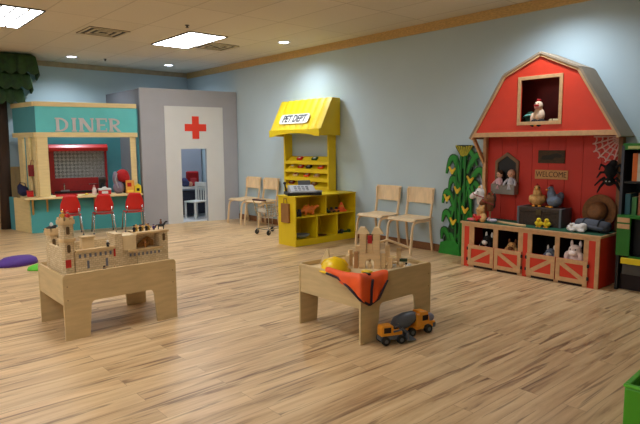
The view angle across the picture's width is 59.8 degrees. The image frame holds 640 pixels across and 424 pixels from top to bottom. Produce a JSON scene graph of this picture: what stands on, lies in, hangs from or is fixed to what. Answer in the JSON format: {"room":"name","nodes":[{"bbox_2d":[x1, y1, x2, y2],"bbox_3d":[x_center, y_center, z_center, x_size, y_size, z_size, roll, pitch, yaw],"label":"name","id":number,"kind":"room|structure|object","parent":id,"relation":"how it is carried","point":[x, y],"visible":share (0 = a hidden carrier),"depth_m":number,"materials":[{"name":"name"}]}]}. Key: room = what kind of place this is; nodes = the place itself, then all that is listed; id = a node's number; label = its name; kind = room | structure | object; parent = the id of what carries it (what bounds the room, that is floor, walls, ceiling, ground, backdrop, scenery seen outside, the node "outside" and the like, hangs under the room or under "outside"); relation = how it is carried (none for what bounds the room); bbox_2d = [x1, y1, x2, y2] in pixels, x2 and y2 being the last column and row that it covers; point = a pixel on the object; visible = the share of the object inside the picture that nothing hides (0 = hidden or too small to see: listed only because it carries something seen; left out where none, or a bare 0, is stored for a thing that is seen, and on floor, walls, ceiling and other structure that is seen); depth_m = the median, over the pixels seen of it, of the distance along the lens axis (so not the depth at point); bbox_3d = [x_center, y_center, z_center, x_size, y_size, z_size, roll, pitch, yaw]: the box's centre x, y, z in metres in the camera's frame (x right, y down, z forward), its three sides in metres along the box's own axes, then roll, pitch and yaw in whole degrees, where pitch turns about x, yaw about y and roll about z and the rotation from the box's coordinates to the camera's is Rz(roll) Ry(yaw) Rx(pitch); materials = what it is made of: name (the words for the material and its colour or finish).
{"room":"children's room","nodes":[
{"label":"children's room","id":0,"kind":"room"},
{"bbox_2d":[7,66,187,166],"bbox_3d":[-6.782,-1.084,8.820,10.380,2.970,0.100,-6,9,-41],"label":"wall","id":1,"kind":"structure","parent":0,"point":[54,84],"depth_m":10.58,"materials":[{"name":"paint"}]},
{"bbox_2d":[0,167,20,227],"bbox_3d":[-5.971,-0.218,9.542,1.800,1.070,0.040,-6,9,-41],"label":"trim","id":2,"kind":"structure","parent":1,"relation":"attached to","point":[15,171],"depth_m":9.96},
{"bbox_2d":[37,60,186,77],"bbox_3d":[-6.752,-2.509,8.605,10.380,0.090,0.020,-6,9,-41],"label":"trim","id":3,"kind":"structure","parent":1,"relation":"attached to","point":[39,62],"depth_m":10.88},
{"bbox_2d":[0,0,532,72],"bbox_3d":[-1.899,-1.988,3.123,10.580,0.100,14.900,-6,9,-41],"label":"ceiling","id":4,"kind":"structure","parent":0,"point":[255,26],"depth_m":7.22,"materials":[{"name":"tile"}]},
{"bbox_2d":[0,4,45,28],"bbox_3d":[-3.783,-2.337,6.658,0.610,0.014,1.220,-6,9,-41],"label":"recessed light","id":5,"kind":"object","parent":4,"relation":"in","point":[11,16],"visible":1,"depth_m":6.60,"materials":[{"name":"white"}]},
{"bbox_2d":[76,26,129,37],"bbox_3d":[-2.967,-2.457,7.623,0.540,0.014,0.540,-6,9,-41],"label":"ceiling vent","id":6,"kind":"object","parent":4,"relation":"in","point":[91,30],"visible":1,"depth_m":7.60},
{"bbox_2d":[151,31,227,48],"bbox_3d":[-1.953,-2.539,8.259,0.610,0.014,1.220,-6,9,-41],"label":"recessed light","id":7,"kind":"object","parent":4,"relation":"in","point":[189,39],"visible":1,"depth_m":8.21,"materials":[{"name":"white"}]},
{"bbox_2d":[192,42,238,50],"bbox_3d":[-1.647,-2.603,8.777,0.540,0.014,0.540,-6,9,-41],"label":"ceiling vent","id":8,"kind":"object","parent":4,"relation":"in","point":[209,46],"visible":1,"depth_m":8.76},
{"bbox_2d":[0,218,639,423],"bbox_3d":[-1.877,1.060,3.484,10.580,0.100,14.900,-6,9,-41],"label":"floor","id":9,"kind":"structure","parent":0,"point":[502,348],"depth_m":3.81,"materials":[{"name":"brown wood"}]},
{"bbox_2d":[0,255,37,267],"bbox_3d":[-3.662,0.586,6.744,0.340,0.100,0.470,4,8,33],"label":"stepping stone","id":10,"kind":"object","parent":9,"relation":"on","point":[17,260],"visible":0.99,"depth_m":6.63,"materials":[{"name":"purple plastic"}]},
{"bbox_2d":[0,52,39,229],"bbox_3d":[-5.437,-1.173,9.587,1.194,2.952,1.194,-4,8,-29],"label":"tree","id":11,"kind":"object","parent":9,"relation":"on","point":[14,67],"visible":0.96,"depth_m":9.29,"materials":[{"name":"green fabric"}]},
{"bbox_2d":[27,263,38,270],"bbox_3d":[-3.251,0.634,6.524,0.260,0.050,0.340,4,8,33],"label":"stepping stone","id":12,"kind":"object","parent":9,"relation":"on","point":[34,267],"visible":0.3,"depth_m":6.39,"materials":[{"name":"plastic"}]},
{"bbox_2d":[59,195,84,234],"bbox_3d":[-4.038,0.042,9.005,0.368,0.652,0.392,-4,8,-28],"label":"chair","id":13,"kind":"object","parent":9,"relation":"on","point":[70,203],"visible":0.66,"depth_m":8.85,"materials":[{"name":"red plastic"}]},
{"bbox_2d":[9,101,142,232],"bbox_3d":[-4.275,-0.794,9.713,2.091,2.150,1.070,-4,8,-28],"label":"booth","id":14,"kind":"object","parent":9,"relation":"on","point":[36,124],"visible":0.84,"depth_m":9.43,"materials":[{"name":"teal paint"}]},
{"bbox_2d":[17,182,28,195],"bbox_3d":[-4.985,-0.383,9.353,0.174,0.236,0.139,-4,8,-28],"label":"bag","id":15,"kind":"object","parent":14,"relation":"on","point":[21,190],"visible":0.88,"depth_m":9.31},
{"bbox_2d":[26,190,33,196],"bbox_3d":[-4.815,-0.306,9.254,0.106,0.105,0.086,-4,8,-28],"label":"box","id":16,"kind":"object","parent":14,"relation":"on","point":[30,193],"visible":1,"depth_m":9.22,"materials":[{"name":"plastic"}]},
{"bbox_2d":[28,160,33,175],"bbox_3d":[-4.800,-0.734,9.307,0.140,0.273,0.050,-4,8,-28],"label":"pouch","id":17,"kind":"object","parent":14,"relation":"hanging from","point":[30,167],"visible":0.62,"depth_m":9.28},
{"bbox_2d":[20,193,142,199],"bbox_3d":[-4.098,-0.286,9.621,1.905,0.030,0.639,-4,8,-28],"label":"countertop","id":18,"kind":"structure","parent":14,"relation":"on","point":[112,194],"depth_m":9.31,"materials":[{"name":"wood"}]},
{"bbox_2d":[30,195,142,232],"bbox_3d":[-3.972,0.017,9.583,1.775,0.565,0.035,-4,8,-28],"label":"counter","id":19,"kind":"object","parent":14,"relation":"on","point":[41,219],"depth_m":9.55,"materials":[{"name":"wood"}]},
{"bbox_2d":[98,187,110,193],"bbox_3d":[-3.721,-0.371,9.618,0.204,0.135,0.124,-4,8,-28],"label":"box","id":20,"kind":"object","parent":14,"relation":"on","point":[104,190],"visible":0.88,"depth_m":9.57,"materials":[{"name":"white plastic"}]},
{"bbox_2d":[112,169,129,192],"bbox_3d":[-3.502,-0.537,9.814,0.283,0.429,0.180,-4,8,-28],"label":"bundle","id":21,"kind":"object","parent":14,"relation":"on","point":[121,175],"visible":0.98,"depth_m":9.75,"materials":[{"name":"red fabric"}]},
{"bbox_2d":[117,169,129,182],"bbox_3d":[-3.479,-0.634,9.819,0.227,0.239,0.175,-4,8,-28],"label":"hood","id":22,"kind":"object","parent":21,"relation":"attached to","point":[122,175],"depth_m":9.76,"materials":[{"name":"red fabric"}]},
{"bbox_2d":[125,180,134,193],"bbox_3d":[-3.345,-0.445,9.809,0.140,0.230,0.072,-4,8,-28],"label":"cereal box","id":23,"kind":"object","parent":14,"relation":"on","point":[130,188],"visible":0.87,"depth_m":9.78,"materials":[{"name":"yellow cardboard"}]},
{"bbox_2d":[48,144,107,194],"bbox_3d":[-4.324,-0.487,10.053,0.970,1.460,0.190,-4,8,-28],"label":"toy kitchen","id":24,"kind":"object","parent":9,"relation":"on","point":[73,168],"visible":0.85,"depth_m":10.03,"materials":[{"name":"red plastic"}]},
{"bbox_2d":[55,190,97,193],"bbox_3d":[-4.292,-0.372,10.060,0.900,0.030,0.130,-4,8,-28],"label":"countertop","id":25,"kind":"structure","parent":24,"relation":"on","point":[79,191],"depth_m":9.94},
{"bbox_2d":[48,144,107,150],"bbox_3d":[-4.324,-1.151,9.965,0.970,0.120,0.170,-4,8,-28],"label":"hood","id":26,"kind":"object","parent":24,"relation":"attached to","point":[51,147],"depth_m":9.91,"materials":[{"name":"red plastic"}]},
{"bbox_2d":[53,151,104,177],"bbox_3d":[-4.370,-0.863,10.082,0.920,0.480,0.020,-4,8,-28],"label":"backsplash","id":27,"kind":"structure","parent":24,"relation":"on","point":[67,164],"depth_m":10.08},
{"bbox_2d":[98,177,105,187],"bbox_3d":[-3.961,-0.520,10.144,0.120,0.240,0.122,-4,8,-28],"label":"coffee maker","id":28,"kind":"object","parent":24,"relation":"on","point":[102,180],"visible":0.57,"depth_m":10.12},
{"bbox_2d":[91,194,116,233],"bbox_3d":[-3.596,0.012,9.236,0.368,0.652,0.392,-4,8,-28],"label":"chair","id":29,"kind":"object","parent":9,"relation":"on","point":[103,202],"visible":0.98,"depth_m":9.08,"materials":[{"name":"red plastic"}]},
{"bbox_2d":[38,257,177,340],"bbox_3d":[-1.722,0.637,4.543,0.883,0.490,0.626,-6,9,-41],"label":"table","id":30,"kind":"object","parent":9,"relation":"on","point":[70,297],"visible":0.92,"depth_m":4.29,"materials":[{"name":"brown wood"}]},
{"bbox_2d":[44,216,168,274],"bbox_3d":[-1.714,0.211,4.483,0.843,0.440,0.476,-6,9,-41],"label":"castle","id":31,"kind":"object","parent":30,"relation":"on","point":[65,256],"visible":0.87,"depth_m":4.33,"materials":[{"name":"wood"}]},
{"bbox_2d":[121,192,145,231],"bbox_3d":[-3.167,-0.018,9.461,0.368,0.652,0.392,-4,8,-28],"label":"chair","id":32,"kind":"object","parent":9,"relation":"on","point":[134,202],"visible":0.89,"depth_m":9.31,"materials":[{"name":"red plastic"}]},
{"bbox_2d":[106,87,238,225],"bbox_3d":[-2.870,-1.082,10.868,2.050,2.430,1.580,-5,8,-32],"label":"booth","id":33,"kind":"object","parent":9,"relation":"on","point":[174,125],"visible":0.84,"depth_m":10.20,"materials":[{"name":"grey paint"}]},
{"bbox_2d":[182,186,204,214],"bbox_3d":[-2.710,-0.220,11.255,0.820,0.600,0.440,-6,9,-41],"label":"table","id":34,"kind":"object","parent":33,"relation":"on","point":[187,194],"visible":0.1,"depth_m":11.13,"materials":[{"name":"white paint"}]},
{"bbox_2d":[182,178,192,186],"bbox_3d":[-2.666,-0.597,11.126,0.238,0.180,0.154,-3,7,-23],"label":"bundle","id":35,"kind":"object","parent":34,"relation":"on","point":[185,182],"visible":0.84,"depth_m":11.07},
{"bbox_2d":[186,171,198,185],"bbox_3d":[-2.572,-0.671,11.235,0.240,0.300,0.153,-5,8,-31],"label":"backpack","id":36,"kind":"object","parent":34,"relation":"on","point":[192,176],"visible":0.78,"depth_m":11.17,"materials":[{"name":"fabric"}]},
{"bbox_2d":[184,182,206,219],"bbox_3d":[-2.423,-0.226,10.865,0.320,0.700,0.320,5,8,36],"label":"chair","id":37,"kind":"object","parent":33,"relation":"on","point":[197,200],"visible":0.85,"depth_m":10.89,"materials":[{"name":"white paint"}]},
{"bbox_2d":[227,176,261,224],"bbox_3d":[-1.389,-0.219,10.254,0.510,0.844,0.450,-6,9,-41],"label":"chair","id":38,"kind":"object","parent":9,"relation":"on","point":[251,182],"visible":0.89,"depth_m":10.28,"materials":[{"name":"brown wood"}]},
{"bbox_2d":[244,177,279,227],"bbox_3d":[-1.025,-0.173,9.844,0.510,0.844,0.450,-6,9,-41],"label":"chair","id":39,"kind":"object","parent":9,"relation":"on","point":[268,183],"visible":0.81,"depth_m":9.87,"materials":[{"name":"brown wood"}]},
{"bbox_2d":[252,199,278,235],"bbox_3d":[-0.820,0.064,8.961,0.300,0.574,0.467,5,9,38],"label":"shopping cart","id":40,"kind":"object","parent":9,"relation":"on","point":[260,210],"visible":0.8,"depth_m":8.87,"materials":[{"name":"silver metal"}]},
{"bbox_2d":[254,205,277,217],"bbox_3d":[-0.812,-0.010,8.963,0.287,0.170,0.440,5,9,38],"label":"basket","id":41,"kind":"object","parent":40,"relation":"on","point":[260,210],"depth_m":8.87,"materials":[{"name":"silver metal"}]},
{"bbox_2d":[269,97,339,190],"bbox_3d":[-0.263,-0.725,8.949,0.430,2.136,1.250,-6,9,-41],"label":"stand","id":42,"kind":"object","parent":9,"relation":"on","point":[321,116],"visible":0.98,"depth_m":8.72,"materials":[{"name":"yellow paint"}]},
{"bbox_2d":[287,180,326,187],"bbox_3d":[-0.177,-0.442,9.094,0.136,0.118,1.055,-6,9,-41],"label":"shelf","id":43,"kind":"object","parent":42,"relation":"attached to","point":[320,183],"depth_m":8.88,"materials":[{"name":"yellow paint"}]},
{"bbox_2d":[287,172,326,178],"bbox_3d":[-0.178,-0.577,9.078,0.136,0.118,1.055,-6,9,-41],"label":"shelf","id":44,"kind":"object","parent":42,"relation":"attached to","point":[323,175],"depth_m":9.06,"materials":[{"name":"yellow paint"}]},
{"bbox_2d":[287,164,326,169],"bbox_3d":[-0.179,-0.711,9.062,0.136,0.118,1.055,-6,9,-41],"label":"shelf","id":45,"kind":"object","parent":42,"relation":"attached to","point":[314,166],"depth_m":9.01,"materials":[{"name":"yellow paint"}]},
{"bbox_2d":[287,156,326,161],"bbox_3d":[-0.180,-0.845,9.046,0.136,0.118,1.055,-6,9,-41],"label":"shelf","id":46,"kind":"object","parent":42,"relation":"attached to","point":[289,158],"depth_m":9.07,"materials":[{"name":"yellow paint"}]},
{"bbox_2d":[277,190,355,246],"bbox_3d":[-0.032,0.075,8.251,1.192,0.708,0.410,-6,9,-41],"label":"shelf unit","id":47,"kind":"object","parent":9,"relation":"on","point":[321,222],"depth_m":8.22,"materials":[{"name":"yellow paint"}]},
{"bbox_2d":[281,198,289,222],"bbox_3d":[-0.486,-0.025,7.843,0.037,0.350,0.170,-6,9,-41],"label":"paper bag","id":48,"kind":"object","parent":47,"relation":"hanging from","point":[285,208],"visible":1,"depth_m":7.82,"materials":[{"name":"paper"}]},
{"bbox_2d":[283,180,321,195],"bbox_3d":[-0.243,-0.348,7.984,0.532,0.200,0.347,-2,7,-13],"label":"cash register","id":49,"kind":"object","parent":47,"relation":"on","point":[303,188],"visible":1,"depth_m":7.90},
{"bbox_2d":[297,233,309,238],"bbox_3d":[-0.269,0.345,7.957,0.250,0.060,0.250,-6,9,-41],"label":"bowl","id":50,"kind":"object","parent":47,"relation":"on","point":[299,235],"visible":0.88,"depth_m":7.91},
{"bbox_2d":[301,204,318,214],"bbox_3d":[-0.171,-0.039,8.002,0.362,0.160,0.100,-5,8,-31],"label":"dinosaur","id":51,"kind":"object","parent":47,"relation":"on","point":[309,209],"visible":0.89,"depth_m":7.98},
{"bbox_2d":[277,190,355,197],"bbox_3d":[-0.034,-0.267,8.211,1.192,0.018,0.410,-6,9,-41],"label":"countertop","id":52,"kind":"structure","parent":47,"relation":"on","point":[335,192],"depth_m":8.16,"materials":[{"name":"yellow paint"}]},
{"bbox_2d":[338,202,346,211],"bbox_3d":[0.321,-0.084,8.432,0.170,0.140,0.170,-6,9,-41],"label":"animal","id":53,"kind":"object","parent":47,"relation":"on","point":[341,208],"visible":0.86,"depth_m":8.39},
{"bbox_2d":[299,253,430,344],"bbox_3d":[0.355,0.637,4.414,0.790,0.490,0.686,-6,9,-41],"label":"table","id":54,"kind":"object","parent":9,"relation":"on","point":[414,279],"visible":0.65,"depth_m":4.24,"materials":[{"name":"brown wood"}]},
{"bbox_2d":[320,248,329,263],"bbox_3d":[0.040,0.355,4.501,0.084,0.124,0.028,2,7,18],"label":"block","id":55,"kind":"object","parent":54,"relation":"on","point":[326,255],"visible":0.75,"depth_m":4.48,"materials":[{"name":"brown wood"}]},
{"bbox_2d":[319,256,350,273],"bbox_3d":[0.111,0.390,4.228,0.248,0.111,0.248,1,7,9],"label":"hard hat","id":56,"kind":"object","parent":54,"relation":"on","point":[334,262],"visible":0.84,"depth_m":4.17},
{"bbox_2d":[348,249,352,265],"bbox_3d":[0.240,0.362,4.410,0.030,0.130,0.030,-3,7,-19],"label":"wooden block","id":57,"kind":"object","parent":54,"relation":"on","point":[350,251],"visible":0.73,"depth_m":4.40,"materials":[{"name":"brown wood"}]},
{"bbox_2d":[354,251,357,267],"bbox_3d":[0.281,0.371,4.332,0.032,0.130,0.032,1,7,11],"label":"wooden block","id":58,"kind":"object","parent":54,"relation":"on","point":[355,252],"visible":1,"depth_m":4.32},
{"bbox_2d":[325,267,388,305],"bbox_3d":[0.278,0.524,4.058,0.332,0.227,0.400,-6,9,-41],"label":"safety vest","id":59,"kind":"object","parent":54,"relation":"on","point":[366,286],"visible":1,"depth_m":3.92,"materials":[{"name":"fabric"}]},
{"bbox_2d":[359,252,380,268],"bbox_3d":[0.387,0.376,4.323,0.168,0.120,0.050,1,7,11],"label":"block","id":60,"kind":"object","parent":54,"relation":"on","point":[363,257],"visible":0.96,"depth_m":4.29,"materials":[{"name":"brown wood"}]},
{"bbox_2d":[359,234,366,252],"bbox_3d":[0.335,0.241,4.316,0.052,0.150,0.050,1,7,11],"label":"wooden block","id":61,"kind":"object","parent":60,"relation":"on","point":[363,237],"visible":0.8,"depth_m":4.29,"materials":[{"name":"brown wood"}]},
{"bbox_2d":[357,226,368,233],"bbox_3d":[0.334,0.141,4.304,0.096,0.052,0.050,1,7,11],"label":"block","id":62,"kind":"object","parent":61,"relation":"on","point":[362,230],"visible":1,"depth_m":4.28,"materials":[{"name":"brown wood"}]},
{"bbox_2d":[367,243,372,252],"bbox_3d":[0.386,0.279,4.313,0.048,0.075,0.030,1,7,11],"label":"wooden block","id":63,"kind":"object","parent":60,"relation":"on","point":[369,246],"visible":1,"depth_m":4.30,"materials":[{"name":"brown wood"}]},
{"bbox_2d":[373,234,379,253],"bbox_3d":[0.437,0.243,4.297,0.052,0.150,0.050,1,7,11],"label":"wooden block","id":64,"kind":"object","parent":60,"relation":"on","point":[376,237],"visible":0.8,"depth_m":4.27,"materials":[{"name":"brown wood"}]},
{"bbox_2d":[371,227,383,233],"bbox_3d":[0.442,0.143,4.284,0.096,0.052,0.050,1,7,11],"label":"block","id":65,"kind":"object","parent":64,"relation":"on","point":[377,230],"visible":1,"depth_m":4.26,"materials":[{"name":"brown wood"}]},
{"bbox_2d":[381,253,385,268],"bbox_3d":[0.490,0.378,4.303,0.032,0.120,0.032,1,7,11],"label":"wooden block","id":66,"kind":"object","parent":54,"relation":"on","point":[383,255],"visible":1,"depth_m":4.29,"materials":[{"name":"brown wood"}]},
{"bbox_2d":[385,245,389,263],"bbox_3d":[0.543,0.341,4.479,0.036,0.150,0.036,1,7,11],"label":"wooden block","id":67,"kind":"object","parent":54,"relation":"on","point":[387,247],"visible":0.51,"depth_m":4.46,"materials":[{"name":"brown wood"}]},
{"bbox_2d":[388,256,392,268],"bbox_3d":[0.543,0.391,4.316,0.036,0.090,0.036,1,7,11],"label":"wooden block","id":68,"kind":"object","parent":54,"relation":"on","point":[390,258],"visible":1,"depth_m":4.30,"materials":[{"name":"brown wood"}]},
{"bbox_2d":[397,247,400,262],"bbox_3d":[0.634,0.351,4.473,0.036,0.130,0.036,1,7,11],"label":"wooden block","id":69,"kind":"object","parent":54,"relation":"on","point":[398,248],"visible":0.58,"depth_m":4.45,"materials":[{"name":"brown wood"}]},
{"bbox_2d":[380,239,409,248],"bbox_3d":[0.566,0.253,4.458,0.298,0.073,0.044,1,7,11],"label":"roof beam","id":70,"kind":"structure","parent":69,"relation":"on","point":[384,240],"depth_m":4.44,"materials":[{"name":"brown wood"}]},
{"bbox_2d":[354,184,401,245],"bbox_3d":[0.815,0.057,7.800,0.510,0.844,0.450,-6,9,-41],"label":"chair","id":71,"kind":"object","parent":9,"relation":"on","point":[385,192],"visible":0.8,"depth_m":7.83,"materials":[{"name":"brown wood"}]},
{"bbox_2d":[376,323,415,345],"bbox_3d":[0.542,0.864,3.988,0.269,0.138,0.120,-3,7,-19],"label":"loader","id":72,"kind":"object","parent":9,"relation":"on","point":[386,332],"visible":1,"depth_m":3.94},
{"bbox_2d":[393,329,401,334],"bbox_3d":[0.545,0.863,3.989,0.075,0.030,0.060,-3,7,-19],"label":"hood","id":73,"kind":"object","parent":72,"relation":"attached to","point":[395,331],"depth_m":3.96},
{"bbox_2d":[385,186,434,255],"bbox_3d":[1.192,0.105,7.375,0.510,0.844,0.450,-6,9,-41],"label":"chair","id":74,"kind":"object","parent":9,"relation":"on","point":[414,194],"visible":0.94,"depth_m":7.40,"materials":[{"name":"brown wood"}]},
{"bbox_2d":[390,309,435,336],"bbox_3d":[0.693,0.823,4.163,0.403,0.175,0.134,-5,8,-31],"label":"truck","id":75,"kind":"object","parent":9,"relation":"on","point":[417,319],"visible":0.7,"depth_m":4.12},
{"bbox_2d":[438,145,482,255],"bbox_3d":[1.787,-0.132,6.987,0.060,1.407,0.675,-6,9,-41],"label":"cutout","id":76,"kind":"object","parent":9,"relation":"on","point":[463,176],"visible":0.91,"depth_m":7.01,"materials":[{"name":"green wood"}]},
{"bbox_2d":[460,51,634,289],"bbox_3d":[2.353,-0.498,5.956,0.501,2.354,1.668,-6,9,-41],"label":"barn","id":77,"kind":"object","parent":9,"relation":"on","point":[573,93],"visible":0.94,"depth_m":5.91,"materials":[{"name":"red paint"}]},
{"bbox_2d":[470,185,485,205],"bbox_3d":[1.835,-0.110,6.483,0.182,0.417,0.102,2,7,22],"label":"horse","id":78,"kind":"object","parent":77,"relation":"on","point":[480,192],"visible":0.94,"depth_m":6.45},
{"bbox_2d":[473,205,486,221],"bbox_3d":[1.837,0.017,6.380,0.131,0.186,0.196,-3,7,-21],"label":"teddy bear","id":79,"kind":"object","parent":77,"relation":"on","point":[480,216],"visible":1,"depth_m":6.34,"materials":[{"name":"beige fabric"}]},
{"bbox_2d":[479,231,492,247],"bbox_3d":[1.914,0.376,6.343,0.180,0.301,0.187,-5,8,-31],"label":"cow","id":80,"kind":"object","parent":77,"relation":"on","point":[487,241],"visible":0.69,"depth_m":6.29},
{"bbox_2d":[479,191,495,218],"bbox_3d":[1.932,-0.068,6.422,0.187,0.346,0.098,2,7,20],"label":"horse","id":81,"kind":"object","parent":77,"relation":"on","point":[489,200],"visible":1,"depth_m":6.39},
{"bbox_2d":[491,153,519,194],"bbox_3d":[2.150,-0.450,6.472,0.100,0.479,0.300,-6,9,-41],"label":"window","id":82,"kind":"structure","parent":77,"relation":"attached to","point":[507,162],"depth_m":6.47,"materials":[{"name":"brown wood"}]},
{"bbox_2d":[492,170,503,188],"bbox_3d":[2.100,-0.381,6.525,0.110,0.222,0.147,-3,7,-21],"label":"doll","id":83,"kind":"object","parent":82,"relation":"in","point":[500,174],"visible":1,"depth_m":6.50,"materials":[{"name":"fabric"}]},
{"bbox_2d":[491,184,517,194],"bbox_3d":[2.144,-0.268,6.487,0.080,0.115,0.300,-6,9,-41],"label":"planter","id":84,"kind":"object","parent":82,"relation":"on","point":[502,189],"depth_m":6.44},
{"bbox_2d":[503,169,516,189],"bbox_3d":[2.197,-0.374,6.414,0.153,0.232,0.114,5,9,38],"label":"doll","id":85,"kind":"object","parent":82,"relation":"in","point":[511,173],"visible":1,"depth_m":6.39,"materials":[{"name":"fabric"}]},
{"bbox_2d":[505,239,517,250],"bbox_3d":[2.112,0.423,6.124,0.152,0.255,0.152,5,9,38],"label":"plush dog","id":86,"kind":"object","parent":77,"relation":"on","point":[511,245],"visible":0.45,"depth_m":6.08},
{"bbox_2d":[497,221,525,226],"bbox_3d":[2.119,0.128,6.156,0.072,0.016,0.404,-3,7,-23],"label":"wooden stick","id":87,"kind":"object","parent":77,"relation":"on","point":[515,224],"visible":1,"depth_m":6.10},
{"bbox_2d":[522,111,533,121],"bbox_3d":[2.282,-0.969,6.064,0.152,0.246,0.149,-6,9,-41],"label":"bundle","id":88,"kind":"object","parent":77,"relation":"on","point":[526,117],"visible":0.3,"depth_m":6.01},
{"bbox_2d":[530,99,544,126],"bbox_3d":[2.318,-1.014,5.912,0.143,0.373,0.184,-6,9,-41],"label":"rooster","id":89,"kind":"object","parent":77,"relation":"on","point":[539,114],"visible":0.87,"depth_m":5.88,"materials":[{"name":"white fabric"}]},
{"bbox_2d":[460,221,615,238],"bbox_3d":[2.342,0.161,6.063,0.487,0.024,1.585,-6,9,-41],"label":"countertop","id":90,"kind":"structure","parent":77,"relation":"on","point":[467,222],"depth_m":5.75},
{"bbox_2d":[535,218,542,226],"bbox_3d":[2.334,0.110,5.940,0.079,0.099,0.079,-1,7,-7],"label":"chick","id":91,"kind":"object","parent":77,"relation":"on","point":[538,222],"visible":1,"depth_m":5.92},
{"bbox_2d":[517,204,571,228],"bbox_3d":[2.433,0.043,6.061,0.244,0.202,0.498,-6,9,-41],"label":"trunk","id":92,"kind":"object","parent":77,"relation":"on","point":[559,217],"visible":0.87,"depth_m":5.95,"materials":[{"name":"wood"}]},
{"bbox_2d":[529,184,545,206],"bbox_3d":[2.385,-0.190,6.104,0.177,0.252,0.177,-2,7,-16],"label":"hen","id":93,"kind":"object","parent":92,"relation":"on","point":[537,198],"visible":1,"depth_m":6.04,"materials":[{"name":"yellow fabric"}]},
{"bbox_2d":[545,185,563,207],"bbox_3d":[2.512,-0.171,5.958,0.172,0.247,0.173,5,9,39],"label":"hen","id":94,"kind":"object","parent":92,"relation":"on","point":[553,199],"visible":1,"depth_m":5.92,"materials":[{"name":"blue fabric"}]},
{"bbox_2d":[543,219,550,227],"bbox_3d":[2.393,0.118,5.873,0.079,0.099,0.079,1,7,14],"label":"chick","id":95,"kind":"object","parent":77,"relation":"on","point":[546,223],"visible":1,"depth_m":5.85},
{"bbox_2d":[543,245,554,256],"bbox_3d":[2.403,0.465,5.805,0.144,0.242,0.144,6,9,43],"label":"cat","id":96,"kind":"object","parent":77,"relation":"on","point":[549,252],"visible":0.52,"depth_m":5.76},
{"bbox_2d":[538,150,564,162],"bbox_3d":[2.527,-0.603,6.085,0.018,0.140,0.300,-6,9,-41],"label":"plaque","id":97,"kind":"object","parent":77,"relation":"attached to","point":[544,156],"visible":1,"depth_m":6.08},
{"bbox_2d":[535,170,567,179],"bbox_3d":[2.533,-0.409,6.105,0.014,0.100,0.370,-6,9,-41],"label":"welcome sign","id":98,"kind":"object","parent":77,"relation":"attached to","point":[539,174],"visible":1,"depth_m":6.09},
{"bbox_2d":[564,240,582,260],"bbox_3d":[2.566,0.447,5.600,0.196,0.327,0.194,-6,9,-41],"label":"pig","id":99,"kind":"object","parent":77,"relation":"on","point":[574,252],"visible":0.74,"depth_m":5.55},
{"bbox_2d":[566,223,586,232],"bbox_3d":[2.578,0.151,5.600,0.097,0.092,0.204,-6,9,-41],"label":"lamb","id":100,"kind":"object","parent":77,"relation":"on","point":[582,227],"visible":1,"depth_m":5.56},
{"bbox_2d":[575,217,611,232],"bbox_3d":[2.735,0.130,5.603,0.162,0.139,0.343,-4,8,-27],"label":"roll","id":101,"kind":"object","parent":77,"relation":"on","point":[599,226],"visible":0.78,"depth_m":5.51,"materials":[{"name":"grey fabric"}]},
{"bbox_2d":[582,194,615,222],"bbox_3d":[2.822,0.000,5.681,0.149,0.354,0.360,-5,8,-33],"label":"straw hat","id":102,"kind":"object","parent":77,"relation":"on","point":[600,206],"visible":0.8,"depth_m":5.63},
{"bbox_2d":[592,136,618,162],"bbox_3d":[2.908,-0.622,5.645,0.017,0.300,0.290,-6,9,-41],"label":"spider web","id":103,"kind":"object","parent":77,"relation":"attached to","point":[615,139],"visible":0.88,"depth_m":5.63},
{"bbox_2d":[594,160,620,192],"bbox_3d":[2.867,-0.347,5.503,0.118,0.333,0.295,-6,9,-41],"label":"spider","id":104,"kind":"object","parent":77,"relation":"hanging from","point":[611,169],"visible":0.93,"depth_m":5.47,"materials":[{"name":"black fabric"}]},
{"bbox_2d":[614,143,639,291],"bbox_3d":[3.269,0.076,5.089,0.390,1.405,0.920,-6,9,-41],"label":"bookcase","id":105,"kind":"object","parent":9,"relation":"on","point":[627,252],"visible":0.97,"depth_m":5.31,"materials":[{"name":"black wood"}]},
{"bbox_2d":[624,192,636,214],"bbox_3d":[2.988,-0.082,5.355,0.163,0.201,0.046,-6,9,-41],"label":"book","id":106,"kind":"object","parent":105,"relation":"on","point":[628,198],"visible":0.82,"depth_m":5.30,"materials":[{"name":"teal paper"}]},
{"bbox_2d":[631,196,638,214],"bbox_3d":[3.026,-0.062,5.314,0.163,0.171,0.041,-6,9,-41],"label":"book","id":107,"kind":"object","parent":105,"relation":"on","point":[634,211],"visible":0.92,"depth_m":5.26,"materials":[{"name":"green paper"}]},
{"bbox_2d":[632,153,639,180],"bbox_3d":[3.060,-0.411,5.149,0.303,0.262,0.031,6,9,42],"label":"picture book","id":108,"kind":"object","parent":105,"relation":"on","point":[636,156],"visible":1,"depth_m":5.22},
{"bbox_2d":[623,370,639,423],"bbox_3d":[1.689,0.913,2.475,0.648,0.380,0.448,-7,9,-44],"label":"storage bin","id":109,"kind":"object","parent":9,"relation":"on","point":[631,411],"visible":1,"depth_m":2.38,"materials":[{"name":"green plastic"}]},
{"bbox_2d":[187,0,639,243],"bbox_3d":[2.042,-0.899,6.742,0.100,2.970,14.900,-6,9,-41],"label":"wall","id":110,"kind":"structure","parent":0,"point":[406,103],"depth_m":7.52,"materials":[{"name":"paint"}]},
{"bbox_2d":[239,213,439,251],"bbox_3d":[2.014,0.531,6.868,0.014,0.100,14.685,-6,9,-41],"label":"baseboard","id":111,"kind":"structure","parent":110,"relation":"attached to","point":[416,244],"depth_m":7.84,"materials":[{"name":"brown wood"}]},
{"bbox_2d":[187,0,590,78],"bbox_3d":[1.994,-2.311,6.527,0.020,0.115,14.680,-6,9,-41],"label":"trim","id":112,"kind":"structure","parent":110,"relation":"attached to","point":[535,5],"depth_m":7.45,"materials":[{"name":"brown wood"}]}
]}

